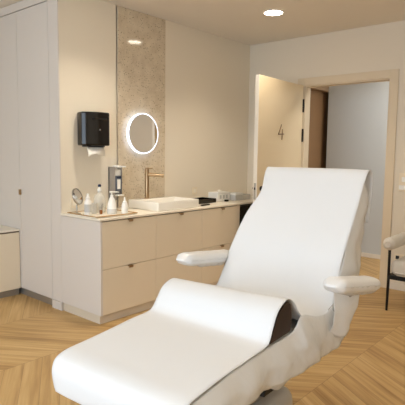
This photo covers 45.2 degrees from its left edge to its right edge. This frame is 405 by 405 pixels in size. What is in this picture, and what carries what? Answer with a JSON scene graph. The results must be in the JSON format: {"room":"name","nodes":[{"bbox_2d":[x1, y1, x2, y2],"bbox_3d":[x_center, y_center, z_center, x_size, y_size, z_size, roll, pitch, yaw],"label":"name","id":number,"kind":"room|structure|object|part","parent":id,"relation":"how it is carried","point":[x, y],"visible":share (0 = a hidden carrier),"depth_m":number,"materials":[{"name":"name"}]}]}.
{"room":"beauty treatment room","nodes":[
{"label":"beauty treatment room","id":0,"kind":"room"},
{"bbox_2d":[58,0,249,309],"bbox_3d":[-0.323,-0.515,5.276,0.120,2.747,2.861,6,8,41],"label":"wall","id":1,"kind":"structure","parent":0,"point":[207,75],"depth_m":5.16,"materials":[{"name":"beige paint"}]},
{"bbox_2d":[70,198,78,207],"bbox_3d":[-1.131,0.006,4.293,0.013,0.085,0.085,6,8,41],"label":"wall socket","id":2,"kind":"object","parent":1,"relation":"attached to","point":[73,204],"visible":0.56,"depth_m":4.28,"materials":[{"name":"beige plastic"}]},
{"bbox_2d":[77,111,109,146],"bbox_3d":[-0.961,-0.641,4.273,0.194,0.300,0.249,6,8,41],"label":"paper towel dispenser","id":3,"kind":"object","parent":1,"relation":"attached to","point":[93,127],"visible":1,"depth_m":4.20,"materials":[{"name":"black plastic"}]},
{"bbox_2d":[87,147,104,156],"bbox_3d":[-0.931,-0.447,4.271,0.061,0.086,0.181,6,8,41],"label":"paper towel","id":4,"kind":"object","parent":3,"relation":"hanging from","point":[91,150],"visible":1,"depth_m":4.25,"materials":[{"name":"white paper"}]},
{"bbox_2d":[108,165,125,199],"bbox_3d":[-0.796,-0.182,4.549,0.158,0.329,0.090,6,8,41],"label":"soap dispenser","id":5,"kind":"object","parent":1,"relation":"attached to","point":[114,172],"visible":0.99,"depth_m":4.54,"materials":[{"name":"grey metal"}]},
{"bbox_2d":[115,176,121,190],"bbox_3d":[-0.809,-0.179,4.563,0.078,0.140,0.073,6,8,41],"label":"bottle","id":6,"kind":"object","parent":5,"relation":"on","point":[118,179],"depth_m":4.53,"materials":[{"name":"white plastic"}]},
{"bbox_2d":[117,6,165,206],"bbox_3d":[-0.594,-0.908,4.819,0.004,1.878,0.622,6,8,41],"label":"stone panel","id":7,"kind":"object","parent":1,"relation":"attached to","point":[141,36],"visible":0.89,"depth_m":4.78,"materials":[{"name":"beige stone"}]},
{"bbox_2d":[127,113,157,153],"bbox_3d":[-0.594,-0.681,4.802,0.038,0.394,0.394,6,8,41],"label":"mirror","id":8,"kind":"object","parent":7,"relation":"attached to","point":[142,130],"visible":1,"depth_m":4.78,"materials":[{"name":"beige mirror"}]},
{"bbox_2d":[0,256,404,404],"bbox_3d":[0.842,1.112,3.497,7.400,0.100,10.400,6,8,41],"label":"floor","id":9,"kind":"structure","parent":0,"point":[368,365],"depth_m":3.41,"materials":[{"name":"brown wood"}]},
{"bbox_2d":[0,225,20,297],"bbox_3d":[-2.615,0.616,4.226,0.657,0.650,1.845,6,8,41],"label":"base cabinet","id":10,"kind":"object","parent":9,"relation":"on","point":[10,282],"visible":1,"depth_m":4.63,"materials":[{"name":"beige laminate"}]},
{"bbox_2d":[0,0,62,310],"bbox_3d":[-1.560,-0.480,4.791,1.354,2.745,0.570,6,8,41],"label":"tall cabinet","id":11,"kind":"object","parent":9,"relation":"on","point":[30,147],"visible":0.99,"depth_m":4.43,"materials":[{"name":"beige laminate"}]},
{"bbox_3d":[-1.923,-0.480,4.768,0.524,2.589,0.020,6,8,41],"label":"door","id":12,"kind":"part","parent":11,"relation":"part of","materials":[{"name":"beige laminate"}]},
{"bbox_3d":[-1.525,-0.440,4.426,0.522,2.589,0.020,6,8,41],"label":"door","id":13,"kind":"part","parent":11,"relation":"part of","materials":[{"name":"beige laminate"}]},
{"bbox_3d":[-1.275,-0.416,4.199,0.146,2.745,0.018,6,8,41],"label":"filler panel","id":14,"kind":"part","parent":11,"relation":"part of","materials":[{"name":"beige laminate"}]},
{"bbox_2d":[61,215,155,323],"bbox_3d":[-0.816,0.535,4.290,0.570,0.846,0.610,6,8,41],"label":"drawer unit","id":15,"kind":"object","parent":9,"relation":"on","point":[109,267],"visible":0.99,"depth_m":4.08,"materials":[{"name":"brown"}]},
{"bbox_3d":[-1.016,0.516,4.070,0.551,0.770,0.020,6,8,41],"label":"panel","id":16,"kind":"part","parent":15,"relation":"part of","materials":[{"name":"beige laminate"}]},
{"bbox_3d":[-0.613,0.330,4.108,0.020,0.386,0.588,6,8,41],"label":"drawer","id":17,"kind":"part","parent":15,"relation":"part of","materials":[{"name":"beige laminate"}]},
{"bbox_3d":[-0.618,0.711,4.147,0.020,0.372,0.588,6,8,41],"label":"drawer","id":18,"kind":"part","parent":15,"relation":"part of","materials":[{"name":"beige laminate"}]},
{"bbox_2d":[60,195,252,221],"bbox_3d":[-0.119,0.028,5.055,0.556,0.018,2.751,6,8,41],"label":"countertop","id":19,"kind":"structure","parent":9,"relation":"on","point":[141,213],"depth_m":4.47,"materials":[{"name":"beige stone"}]},
{"bbox_2d":[67,208,137,218],"bbox_3d":[-0.856,0.091,4.171,0.413,0.016,0.439,6,8,41],"label":"tray","id":20,"kind":"object","parent":19,"relation":"on","point":[119,212],"visible":0.67,"depth_m":4.09,"materials":[{"name":"brown wood"}]},
{"bbox_2d":[72,188,82,213],"bbox_3d":[-1.066,-0.013,4.118,0.071,0.217,0.146,2,6,14],"label":"mirror","id":21,"kind":"object","parent":20,"relation":"on","point":[77,196],"visible":0.98,"depth_m":4.11,"materials":[{"name":"grey mirror"}]},
{"bbox_3d":[-1.056,-0.052,4.111,0.042,0.123,0.128,2,6,14],"label":"glass","id":22,"kind":"part","parent":21,"relation":"part of","materials":[{"name":"white mirror"}]},
{"bbox_2d":[84,193,91,215],"bbox_3d":[-0.944,0.017,4.003,0.059,0.184,0.059,6,8,41],"label":"bottle","id":23,"kind":"object","parent":20,"relation":"on","point":[87,203],"visible":0.98,"depth_m":3.98,"materials":[{"name":"white"}]},
{"bbox_2d":[91,203,96,213],"bbox_3d":[-0.933,0.050,4.139,0.068,0.090,0.068,6,8,41],"label":"glass cup","id":24,"kind":"object","parent":20,"relation":"on","point":[94,205],"visible":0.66,"depth_m":4.12,"materials":[{"name":"clear glass"}]},
{"bbox_2d":[94,184,105,212],"bbox_3d":[-0.898,-0.038,4.239,0.100,0.246,0.100,6,8,41],"label":"bottle","id":25,"kind":"object","parent":20,"relation":"on","point":[99,198],"visible":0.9,"depth_m":4.21,"materials":[{"name":"white"}]},
{"bbox_2d":[107,191,118,213],"bbox_3d":[-0.769,-0.001,4.151,0.082,0.194,0.096,6,8,41],"label":"pump bottle","id":26,"kind":"object","parent":20,"relation":"on","point":[111,207],"visible":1,"depth_m":4.12,"materials":[{"name":"white plastic"}]},
{"bbox_2d":[121,197,127,213],"bbox_3d":[-0.669,0.023,4.181,0.056,0.143,0.056,6,8,41],"label":"dropper bottle","id":27,"kind":"object","parent":20,"relation":"on","point":[124,207],"visible":0.93,"depth_m":4.16,"materials":[{"name":"white plastic"}]},
{"bbox_2d":[128,196,198,211],"bbox_3d":[-0.374,0.008,4.728,0.415,0.082,0.555,6,8,41],"label":"washbasin","id":28,"kind":"object","parent":19,"relation":"in","point":[166,203],"visible":1,"depth_m":4.61,"materials":[{"name":"white ceramic"}]},
{"bbox_2d":[144,167,163,198],"bbox_3d":[-0.474,-0.190,4.760,0.196,0.303,0.056,0,6,-3],"label":"tap","id":29,"kind":"object","parent":28,"relation":"on","point":[147,174],"visible":1,"depth_m":4.74,"materials":[{"name":"gold metal"}]},
{"bbox_3d":[-0.544,-0.184,4.757,0.056,0.290,0.056,6,8,41],"label":"stem","id":30,"kind":"part","parent":29,"relation":"part of","materials":[{"name":"gold metal"}]},
{"bbox_3d":[-0.459,-0.267,4.745,0.168,0.046,0.036,1,6,2],"label":"spout","id":31,"kind":"part","parent":29,"relation":"part of","materials":[{"name":"gold metal"}]},
{"bbox_2d":[194,197,215,203],"bbox_3d":[-0.025,-0.021,5.235,0.200,0.044,0.300,6,8,41],"label":"tray","id":32,"kind":"object","parent":19,"relation":"on","point":[202,200],"visible":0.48,"depth_m":5.22,"materials":[{"name":"black plastic"}]},
{"bbox_2d":[208,190,229,201],"bbox_3d":[0.189,-0.083,5.475,0.141,0.125,0.220,6,8,41],"label":"tissue box","id":33,"kind":"object","parent":19,"relation":"on","point":[220,195],"visible":0.95,"depth_m":5.41,"materials":[{"name":"white plastic"}]},
{"bbox_2d":[230,192,249,200],"bbox_3d":[0.402,-0.077,5.656,0.170,0.082,0.280,6,8,41],"label":"acrylic box","id":34,"kind":"object","parent":19,"relation":"on","point":[235,196],"visible":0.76,"depth_m":5.56,"materials":[{"name":"white"}]},
{"bbox_2d":[154,210,202,302],"bbox_3d":[-0.410,0.494,4.758,0.570,0.843,0.630,6,8,41],"label":"drawer unit","id":35,"kind":"object","parent":9,"relation":"on","point":[177,233],"visible":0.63,"depth_m":4.53,"materials":[{"name":"brown"}]},
{"bbox_3d":[-0.219,0.670,4.607,0.020,0.372,0.627,6,8,41],"label":"drawer","id":36,"kind":"part","parent":35,"relation":"part of","materials":[{"name":"beige laminate"}]},
{"bbox_3d":[-0.214,0.288,4.568,0.020,0.386,0.627,6,8,41],"label":"drawer","id":37,"kind":"part","parent":35,"relation":"part of","materials":[{"name":"beige laminate"}]},
{"bbox_2d":[201,205,239,284],"bbox_3d":[-0.004,0.450,5.226,0.570,0.846,0.614,6,8,41],"label":"drawer unit","id":38,"kind":"object","parent":9,"relation":"on","point":[220,225],"visible":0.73,"depth_m":5.00,"materials":[{"name":"brown"}]},
{"bbox_3d":[0.182,0.628,5.069,0.020,0.372,0.592,6,8,41],"label":"drawer","id":39,"kind":"part","parent":38,"relation":"part of","materials":[{"name":"beige laminate"}]},
{"bbox_3d":[0.187,0.246,5.030,0.020,0.386,0.592,6,8,41],"label":"drawer","id":40,"kind":"part","parent":38,"relation":"part of","materials":[{"name":"beige laminate"}]},
{"bbox_3d":[0.184,0.391,5.452,0.551,0.770,0.020,6,8,41],"label":"panel","id":41,"kind":"part","parent":38,"relation":"part of","materials":[{"name":"beige laminate"}]},
{"bbox_2d":[239,203,252,225],"bbox_3d":[0.381,0.416,5.662,0.545,0.835,0.525,6,8,41],"label":"mini fridge","id":42,"kind":"object","parent":9,"relation":"on","point":[244,208],"visible":0.05,"depth_m":5.32,"materials":[{"name":"black"}]},
{"bbox_2d":[176,183,380,404],"bbox_3d":[0.212,0.522,2.262,0.954,1.308,1.620,5,7,37],"label":"chair","id":43,"kind":"object","parent":9,"relation":"on","point":[261,380],"visible":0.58,"depth_m":2.05,"materials":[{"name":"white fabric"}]},
{"bbox_3d":[0.029,0.301,2.674,0.106,0.097,0.442,6,8,41],"label":"armrest","id":44,"kind":"part","parent":43,"relation":"part of","materials":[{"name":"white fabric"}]},
{"bbox_2d":[52,167,372,404],"bbox_3d":[0.176,0.264,2.224,0.680,0.820,1.620,5,7,37],"label":"paper sheet","id":45,"kind":"object","parent":43,"relation":"on","point":[293,237],"visible":0.97,"depth_m":2.09,"materials":[{"name":"white paper"}]},
{"bbox_2d":[269,302,291,343],"bbox_3d":[0.074,0.442,2.095,0.621,0.130,0.174,6,8,40],"label":"bolster","id":46,"kind":"object","parent":43,"relation":"on","point":[282,325],"visible":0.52,"depth_m":1.91,"materials":[{"name":"brown leather"}]},
{"bbox_3d":[0.198,0.579,2.285,0.637,0.155,0.553,5,7,37],"label":"seat","id":47,"kind":"part","parent":43,"relation":"part of","materials":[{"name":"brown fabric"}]},
{"bbox_3d":[0.679,0.368,2.190,0.106,0.113,0.404,6,8,44],"label":"armrest","id":48,"kind":"part","parent":43,"relation":"part of","materials":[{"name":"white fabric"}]},
{"bbox_2d":[383,231,404,310],"bbox_3d":[2.116,0.578,4.426,0.716,0.810,0.753,6,8,41],"label":"armchair","id":49,"kind":"object","parent":9,"relation":"on","point":[393,242],"visible":1,"depth_m":4.35,"materials":[{"name":"beige fabric"}]},
{"bbox_3d":[1.679,0.693,4.393,0.026,0.576,0.034,6,8,41],"label":"leg","id":50,"kind":"part","parent":49,"relation":"part of","materials":[{"name":"black metal"}]},
{"bbox_3d":[1.849,0.349,4.550,0.116,0.122,0.622,6,8,41],"label":"armrest","id":51,"kind":"part","parent":49,"relation":"part of","materials":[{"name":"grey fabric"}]},
{"bbox_3d":[2.099,0.674,4.417,0.624,0.038,0.604,6,8,41],"label":"seat rail","id":52,"kind":"part","parent":49,"relation":"part of","materials":[{"name":"black metal"}]},
{"bbox_3d":[2.087,0.586,4.394,0.574,0.140,0.578,6,8,41],"label":"seat","id":53,"kind":"part","parent":49,"relation":"part of","materials":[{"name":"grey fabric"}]},
{"bbox_2d":[0,0,404,44],"bbox_3d":[-0.129,-1.615,2.049,7.400,0.100,7.320,6,8,41],"label":"ceiling","id":54,"kind":"structure","parent":0,"point":[242,21],"depth_m":4.73,"materials":[{"name":"beige paint"}]},
{"bbox_2d":[263,9,283,15],"bbox_3d":[0.680,-1.816,4.652,0.208,0.006,0.208,6,8,41],"label":"recessed light","id":55,"kind":"object","parent":54,"relation":"in","point":[273,12],"visible":1,"depth_m":4.64,"materials":[{"name":"white plastic"}]},
{"bbox_2d":[264,10,282,14],"bbox_3d":[0.680,-1.817,4.652,0.175,0.003,0.175,6,8,41],"label":"diffuser","id":56,"kind":"object","parent":55,"relation":"attached to","point":[268,12],"depth_m":4.64,"materials":[{"name":"white plastic"}]},
{"bbox_2d":[308,90,328,167],"bbox_3d":[1.846,-0.695,7.319,0.120,2.747,3.080,6,8,41],"label":"wall","id":57,"kind":"structure","parent":0,"point":[318,123],"depth_m":6.97,"materials":[{"name":"brown paint"}]},
{"bbox_2d":[311,86,328,93],"bbox_3d":[1.946,-1.825,7.130,0.105,0.457,3.080,6,8,41],"label":"trim","id":58,"kind":"structure","parent":57,"relation":"attached to","point":[320,89],"depth_m":6.79,"materials":[{"name":"beige wood"}]},
{"bbox_2d":[247,20,404,283],"bbox_3d":[2.737,-0.391,4.450,5.600,2.747,0.120,6,8,41],"label":"wall","id":59,"kind":"structure","parent":0,"point":[379,47],"depth_m":5.30,"materials":[{"name":"beige paint"}]},
{"bbox_2d":[253,74,304,201],"bbox_3d":[0.839,-0.233,5.363,0.162,2.182,0.978,5,7,38],"label":"door","id":60,"kind":"structure","parent":59,"relation":"in","point":[279,104],"depth_m":5.19,"materials":[{"name":"beige paint"}]},
{"bbox_3d":[0.537,-0.115,4.994,0.024,0.170,0.002,5,7,38],"label":"lock plate","id":61,"kind":"part","parent":60,"relation":"part of","materials":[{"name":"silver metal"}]},
{"bbox_2d":[298,69,398,287],"bbox_3d":[1.585,-0.272,5.461,1.158,2.275,0.152,6,8,41],"label":"trim","id":62,"kind":"structure","parent":59,"relation":"attached to","point":[392,75],"depth_m":5.12,"materials":[{"name":"beige paint"}]},
{"bbox_2d":[389,282,404,290],"bbox_3d":[2.676,0.942,4.535,5.600,0.075,0.014,6,8,41],"label":"baseboard","id":63,"kind":"structure","parent":59,"relation":"attached to","point":[396,286],"depth_m":5.08,"materials":[{"name":"beige paint"}]},
{"bbox_2d":[394,253,404,259],"bbox_3d":[2.063,0.574,5.034,0.150,0.075,0.013,6,8,41],"label":"wall socket","id":64,"kind":"object","parent":59,"relation":"attached to","point":[396,256],"visible":0.57,"depth_m":5.05,"materials":[{"name":"beige plastic"}]},
{"bbox_2d":[398,173,404,190],"bbox_3d":[2.057,-0.208,4.965,0.100,0.190,0.018,6,8,41],"label":"light switch","id":65,"kind":"object","parent":59,"relation":"attached to","point":[401,175],"visible":1,"depth_m":4.97,"materials":[{"name":"beige plastic"}]},
{"bbox_2d":[326,81,388,254],"bbox_3d":[2.916,-0.557,6.098,2.895,2.747,0.120,6,8,41],"label":"wall","id":66,"kind":"structure","parent":0,"point":[357,113],"depth_m":6.63,"materials":[{"name":"grey paint"}]},
{"bbox_2d":[361,252,380,258],"bbox_3d":[2.855,0.784,6.185,2.895,0.060,0.012,6,8,41],"label":"baseboard","id":67,"kind":"structure","parent":66,"relation":"attached to","point":[369,255],"depth_m":6.65,"materials":[{"name":"beige paint"}]}
]}

